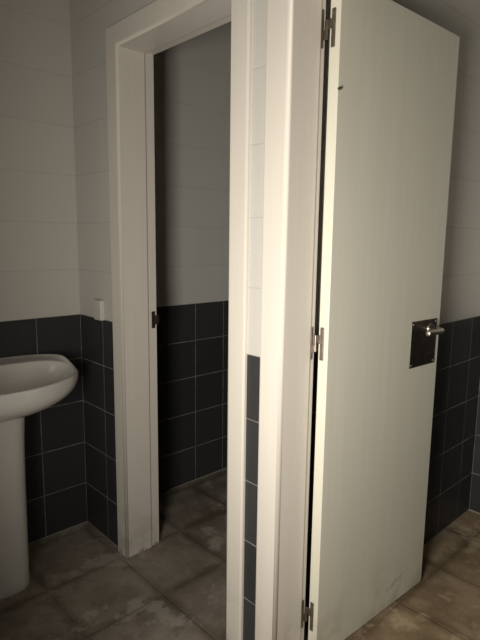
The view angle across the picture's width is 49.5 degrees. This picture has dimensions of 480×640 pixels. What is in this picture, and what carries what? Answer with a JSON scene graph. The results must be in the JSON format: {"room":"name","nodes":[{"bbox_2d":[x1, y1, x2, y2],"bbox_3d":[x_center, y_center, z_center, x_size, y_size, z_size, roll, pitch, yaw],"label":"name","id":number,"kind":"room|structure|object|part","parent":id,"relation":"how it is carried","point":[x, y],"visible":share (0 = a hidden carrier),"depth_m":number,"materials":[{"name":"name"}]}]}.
{"room":"public restroom","nodes":[
{"label":"public restroom","id":0,"kind":"room"},
{"bbox_2d":[0,0,230,544],"bbox_3d":[-0.642,-0.369,2.425,2.900,2.650,0.120,-7,12,-43],"label":"wall","id":1,"kind":"structure","parent":0,"point":[40,292],"depth_m":2.40,"materials":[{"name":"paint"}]},
{"bbox_2d":[70,0,266,639],"bbox_3d":[0.282,-0.191,1.339,0.142,2.650,2.750,-7,12,-43],"label":"wall","id":2,"kind":"structure","parent":0,"point":[89,19],"depth_m":2.10,"materials":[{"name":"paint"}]},
{"bbox_2d":[94,299,104,320],"bbox_3d":[-0.589,-0.042,2.178,0.020,0.084,0.058,-7,12,-43],"label":"wall box","id":3,"kind":"object","parent":2,"relation":"attached to","point":[99,312],"visible":1,"depth_m":2.16,"materials":[{"name":"white plastic"}]},
{"bbox_2d":[105,0,252,639],"bbox_3d":[-0.187,-0.005,1.878,0.179,2.108,0.774,-7,12,-43],"label":"door frame","id":4,"kind":"structure","parent":2,"relation":"attached to","point":[132,42],"depth_m":1.97,"materials":[{"name":"beige paint"}]},
{"bbox_3d":[-0.353,-0.002,2.162,0.036,0.070,0.006,-7,12,-43],"label":"strike plate","id":5,"kind":"part","parent":4,"relation":"part of","materials":[{"name":"brown metal"}]},
{"bbox_2d":[255,0,325,639],"bbox_3d":[0.387,0.093,1.251,0.147,2.118,0.810,-7,12,-43],"label":"door frame","id":6,"kind":"structure","parent":2,"relation":"attached to","point":[294,74],"depth_m":1.46,"materials":[{"name":"beige paint"}]},
{"bbox_2d":[301,0,459,639],"bbox_3d":[0.488,0.069,1.691,0.647,2.012,0.104,-6,11,-39],"label":"door","id":7,"kind":"structure","parent":2,"relation":"in","point":[392,75],"depth_m":1.64,"materials":[{"name":"beige paint"}]},
{"bbox_3d":[0.203,0.937,1.660,0.015,0.097,0.008,-7,11,-40],"label":"frame","id":8,"kind":"part","parent":7,"relation":"part of","materials":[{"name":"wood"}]},
{"bbox_3d":[0.221,0.938,1.653,0.007,0.097,0.028,-7,11,-40],"label":"plate","id":9,"kind":"part","parent":7,"relation":"part of","materials":[{"name":"silver metal"}]},
{"bbox_3d":[0.214,0.068,1.527,0.015,0.097,0.008,-7,11,-40],"label":"frame","id":10,"kind":"part","parent":7,"relation":"part of","materials":[{"name":"metal"}]},
{"bbox_3d":[0.232,0.069,1.520,0.007,0.097,0.028,-7,11,-40],"label":"plate","id":11,"kind":"part","parent":7,"relation":"part of","materials":[{"name":"silver metal"}]},
{"bbox_3d":[0.225,-0.780,1.397,0.015,0.097,0.008,-7,11,-40],"label":"frame","id":12,"kind":"part","parent":7,"relation":"part of","materials":[{"name":"metal"}]},
{"bbox_3d":[0.243,-0.779,1.389,0.007,0.097,0.028,-7,11,-40],"label":"plate","id":13,"kind":"part","parent":7,"relation":"part of","materials":[{"name":"silver metal"}]},
{"bbox_3d":[0.647,0.081,1.840,0.165,0.164,0.004,-7,11,-40],"label":"lock plate","id":14,"kind":"part","parent":7,"relation":"part of","materials":[{"name":"metal"}]},
{"bbox_3d":[0.663,0.039,1.801,0.114,0.020,0.055,-7,11,-40],"label":"lever","id":15,"kind":"part","parent":7,"relation":"part of","materials":[{"name":"metal"}]},
{"bbox_2d":[0,468,479,639],"bbox_3d":[0.068,1.194,1.364,3.600,0.100,2.990,-7,12,-43],"label":"floor","id":16,"kind":"structure","parent":0,"point":[80,587],"depth_m":2.02,"materials":[{"name":"tile"}]},
{"bbox_2d":[0,354,77,599],"bbox_3d":[-0.901,0.610,1.955,0.642,0.852,0.435,-7,12,-43],"label":"washbasin","id":17,"kind":"object","parent":16,"relation":"on","point":[29,384],"visible":1,"depth_m":1.94,"materials":[{"name":"white ceramic"}]},
{"bbox_2d":[0,354,77,422],"bbox_3d":[-0.896,0.271,1.903,0.642,0.168,0.432,-7,12,-43],"label":"basin","id":18,"kind":"object","parent":17,"relation":"in","point":[29,384],"depth_m":2.03,"materials":[{"name":"white ceramic"}]},
{"bbox_2d":[304,0,479,639],"bbox_3d":[0.644,-0.292,2.028,1.338,2.650,0.130,-7,12,-43],"label":"wall partition","id":19,"kind":"structure","parent":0,"point":[457,378],"depth_m":2.23,"materials":[{"name":"tile"}]},
{"bbox_2d":[469,385,479,513],"bbox_3d":[1.353,-0.330,2.336,0.120,2.650,2.750,-7,12,-43],"label":"wall","id":20,"kind":"structure","parent":0,"point":[474,505],"depth_m":2.59,"materials":[{"name":"tile"}]}
]}

